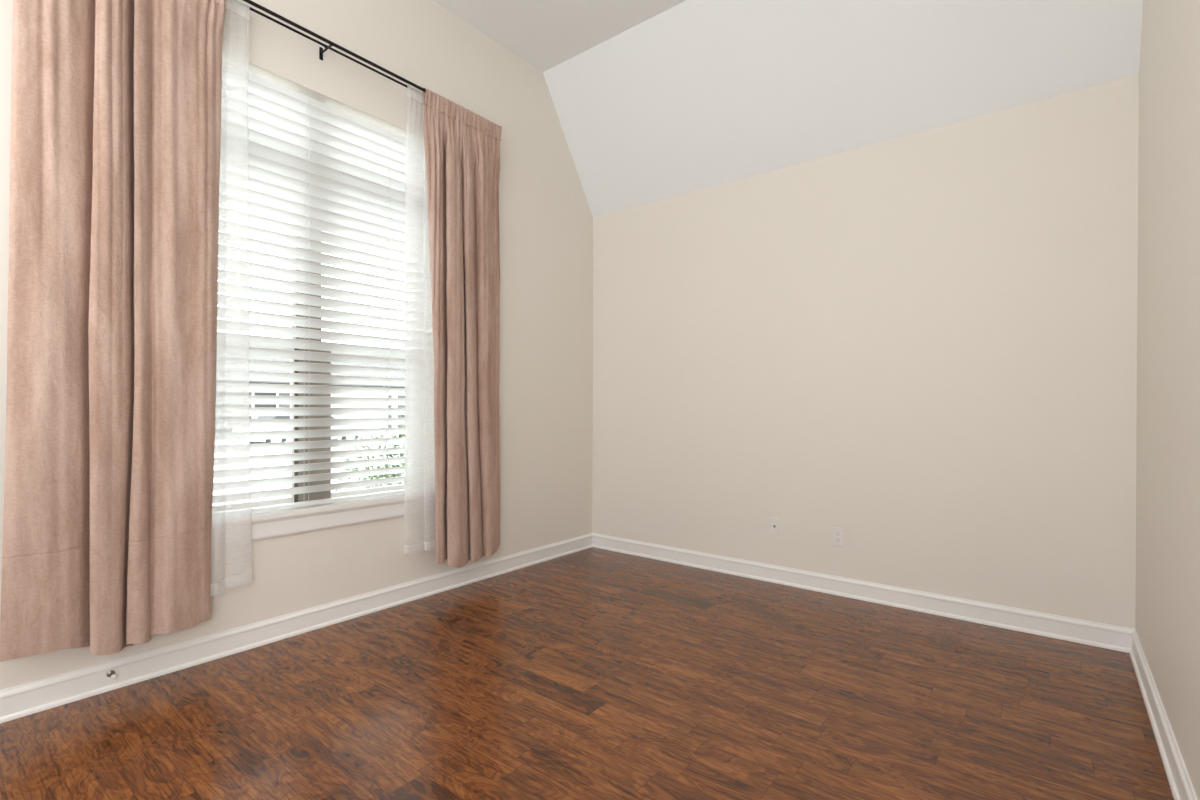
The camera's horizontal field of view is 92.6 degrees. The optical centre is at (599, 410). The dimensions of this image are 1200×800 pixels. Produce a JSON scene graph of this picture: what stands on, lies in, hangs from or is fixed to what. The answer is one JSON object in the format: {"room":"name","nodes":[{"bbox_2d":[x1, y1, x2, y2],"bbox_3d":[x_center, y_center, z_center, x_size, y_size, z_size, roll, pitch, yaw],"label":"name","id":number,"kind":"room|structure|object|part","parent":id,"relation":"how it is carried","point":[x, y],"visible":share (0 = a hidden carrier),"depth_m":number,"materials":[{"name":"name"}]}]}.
{"room":"empty bedroom","nodes":[
{"label":"empty bedroom","id":0,"kind":"room"},
{"bbox_2d":[0,0,592,690],"bbox_3d":[-1.645,-0.696,2.931,0.200,3.661,4.848,0,0,38],"label":"wall","id":1,"kind":"structure","parent":0,"point":[546,218],"depth_m":3.69,"materials":[{"name":"white paint"}]},
{"bbox_2d":[0,533,592,722],"bbox_3d":[-1.501,1.079,2.946,0.022,0.112,4.648,0,0,38],"label":"baseboard","id":2,"kind":"structure","parent":1,"relation":"attached to","point":[23,700],"depth_m":2.70,"materials":[{"name":"white paint"}]},
{"bbox_2d":[107,670,115,678],"bbox_3d":[-1.971,1.071,2.316,0.046,0.027,0.027,0,0,38],"label":"door stop","id":3,"kind":"object","parent":2,"relation":"attached to","point":[111,673],"visible":1,"depth_m":2.32,"materials":[{"name":"silver metal"}]},
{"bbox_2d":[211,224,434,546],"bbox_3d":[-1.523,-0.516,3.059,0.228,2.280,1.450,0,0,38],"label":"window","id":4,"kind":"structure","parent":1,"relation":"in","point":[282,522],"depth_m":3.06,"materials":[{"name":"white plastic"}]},
{"bbox_3d":[-1.804,0.069,2.820,0.026,0.845,0.613,0,0,38],"label":"sash","id":5,"kind":"part","parent":4,"relation":"part of","materials":[{"name":"white plastic"}]},
{"bbox_3d":[-1.823,-0.794,2.834,0.024,0.977,0.613,0,0,38],"label":"sash","id":6,"kind":"part","parent":4,"relation":"part of","materials":[{"name":"white plastic"}]},
{"bbox_2d":[212,61,432,516],"bbox_3d":[-1.484,-0.568,3.028,0.059,2.125,1.390,0,0,38],"label":"blind","id":7,"kind":"object","parent":4,"relation":"attached to","point":[319,166],"visible":0.52,"depth_m":3.04,"materials":[{"name":"white plastic"}]},
{"bbox_3d":[-1.524,-0.556,2.977,0.058,2.098,0.002,0,0,38],"label":"ladder cord","id":8,"kind":"part","parent":7,"relation":"part of","materials":[{"name":"white fabric"}]},
{"bbox_3d":[-1.487,0.484,3.032,0.052,0.020,1.384,0,0,38],"label":"rail","id":9,"kind":"part","parent":7,"relation":"part of","materials":[{"name":"white"}]},
{"bbox_3d":[-1.241,-0.557,3.333,0.058,2.098,0.002,0,0,38],"label":"ladder cord","id":10,"kind":"part","parent":7,"relation":"part of","materials":[{"name":"white fabric"}]},
{"bbox_3d":[-1.501,0.515,3.043,0.164,0.025,1.450,0,0,38],"label":"sill","id":11,"kind":"part","parent":4,"relation":"part of","materials":[{"name":"white paint"}]},
{"bbox_3d":[-1.353,0.068,3.389,0.026,0.845,0.610,0,0,38],"label":"sash","id":12,"kind":"part","parent":4,"relation":"part of","materials":[{"name":"white plastic"}]},
{"bbox_3d":[-1.587,-0.577,3.110,0.064,2.158,1.410,0,0,38],"label":"frame","id":13,"kind":"part","parent":4,"relation":"part of","materials":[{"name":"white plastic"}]},
{"bbox_2d":[243,0,425,92],"bbox_3d":[-1.411,-1.863,2.956,0.123,0.064,2.268,0,0,38],"label":"curtain rod","id":14,"kind":"object","parent":1,"relation":"attached to","point":[321,51],"visible":0.63,"depth_m":2.95,"materials":[{"name":"black metal"}]},
{"bbox_2d":[0,0,225,661],"bbox_3d":[-1.907,-0.460,2.300,0.136,2.858,0.694,0,0,34],"label":"velvet curtain","id":15,"kind":"object","parent":14,"relation":"hanging from","point":[115,139],"visible":1,"depth_m":2.22,"materials":[{"name":"pink fabric"}]},
{"bbox_2d":[210,0,251,595],"bbox_3d":[-1.730,-0.528,2.576,0.026,2.724,0.316,0,0,38],"label":"sheer curtain","id":16,"kind":"object","parent":14,"relation":"hanging from","point":[235,7],"visible":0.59,"depth_m":2.64,"materials":[{"name":"white fabric"}]},
{"bbox_2d":[404,85,434,553],"bbox_3d":[-1.044,-0.522,3.440,0.025,2.738,0.278,0,0,38],"label":"sheer curtain","id":17,"kind":"object","parent":14,"relation":"hanging from","point":[411,93],"visible":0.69,"depth_m":3.40,"materials":[{"name":"white fabric"}]},
{"bbox_2d":[422,88,501,566],"bbox_3d":[-0.841,-0.461,3.627,0.111,2.860,0.658,0,0,37],"label":"velvet curtain","id":18,"kind":"object","parent":14,"relation":"hanging from","point":[462,147],"visible":1,"depth_m":3.58,"materials":[{"name":"pink fabric"}]},
{"bbox_2d":[433,0,685,71],"bbox_3d":[-0.449,-2.578,1.595,3.716,0.120,4.246,0,0,38],"label":"ceiling","id":19,"kind":"structure","parent":0,"point":[545,34],"depth_m":3.71,"materials":[{"name":"white paint"}]},
{"bbox_2d":[0,547,1173,799],"bbox_3d":[-0.211,1.202,1.923,3.716,0.120,5.048,0,0,38],"label":"floor","id":20,"kind":"structure","parent":0,"point":[592,673],"depth_m":2.19,"materials":[{"name":"brown wood"}]},
{"bbox_2d":[543,0,1142,217],"bbox_3d":[1.119,-2.115,3.574,3.716,1.051,0.802,0,0,38],"label":"ceiling","id":21,"kind":"structure","parent":0,"point":[696,95],"depth_m":3.44,"materials":[{"name":"white paint"}]},
{"bbox_2d":[592,75,1138,628],"bbox_3d":[1.300,-0.225,3.817,3.716,2.730,0.200,0,0,38],"label":"wall","id":22,"kind":"structure","parent":0,"point":[921,346],"depth_m":3.32,"materials":[{"name":"white paint"}]},
{"bbox_2d":[769,517,779,535],"bbox_3d":[1.155,0.768,3.795,0.072,0.115,0.017,0,0,38],"label":"wall plate","id":23,"kind":"object","parent":22,"relation":"attached to","point":[774,523],"visible":1,"depth_m":3.80,"materials":[{"name":"white plastic"}]},
{"bbox_2d":[832,527,843,546],"bbox_3d":[1.474,0.783,3.547,0.072,0.115,0.008,0,0,38],"label":"power outlet","id":24,"kind":"object","parent":22,"relation":"attached to","point":[837,533],"visible":1,"depth_m":3.54,"materials":[{"name":"white plastic"}]},
{"bbox_2d":[592,533,1133,652],"bbox_3d":[1.227,1.084,3.735,3.316,0.112,0.022,0,0,38],"label":"baseboard","id":25,"kind":"structure","parent":22,"relation":"attached to","point":[1107,636],"depth_m":3.33,"materials":[{"name":"white paint"}]},
{"bbox_2d":[1135,0,1199,799],"bbox_3d":[1.109,-0.680,0.745,0.200,3.661,4.848,0,0,38],"label":"wall","id":26,"kind":"structure","parent":0,"point":[1167,606],"depth_m":1.91,"materials":[{"name":"white paint"}]},
{"bbox_2d":[1129,629,1197,799],"bbox_3d":[1.079,1.094,0.899,0.022,0.112,4.648,0,0,38],"label":"baseboard","id":27,"kind":"structure","parent":26,"relation":"attached to","point":[1181,786],"depth_m":1.95,"materials":[{"name":"white paint"}]},
{"label":"outside","id":28,"kind":"structure","parent":0,"visible":0},
{"bbox_2d":[213,434,409,504],"bbox_3d":[-22.158,1.352,49.503,89.780,0.200,130.000,0,0,38],"label":"ground","id":29,"kind":"structure","parent":28,"point":[272,487],"depth_m":13.88,"materials":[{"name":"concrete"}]},
{"bbox_2d":[238,416,369,443],"bbox_3d":[-11.563,0.656,22.455,1.732,1.455,4.500,0,0,38],"label":"parked car","id":30,"kind":"object","parent":29,"relation":"on","point":[259,417],"visible":0.2,"depth_m":21.18,"materials":[{"name":"silver metal"}]},
{"bbox_3d":[-11.733,0.203,22.238,1.600,0.480,2.650,0,0,38],"label":"cabin glass","id":31,"kind":"part","parent":30,"relation":"part of","materials":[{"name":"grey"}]},
{"bbox_2d":[216,354,409,431],"bbox_3d":[-17.488,-1.440,37.495,9.200,5.500,26.000,0,0,38],"label":"house","id":32,"kind":"structure","parent":29,"relation":"on","point":[259,358],"depth_m":34.20,"materials":[{"name":"grey brick"}]},
{"bbox_3d":[-17.863,-0.365,30.581,0.020,1.400,1.100,0,0,38],"label":"pane","id":33,"kind":"part","parent":32,"relation":"part of","materials":[{"name":"clear glass"}]},
{"bbox_3d":[-13.100,0.002,36.536,0.080,2.650,0.350,0,0,38],"label":"porch post","id":34,"kind":"part","parent":32,"relation":"part of","materials":[{"name":"white"}]},
{"bbox_2d":[335,415,407,491],"bbox_3d":[-1.812,0.751,5.554,1.300,1.456,1.479,0,0,38],"label":"leafy shrub","id":35,"kind":"object","parent":29,"relation":"on","point":[400,435],"visible":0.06,"depth_m":5.28,"materials":[{"name":"green plant"}]}
]}

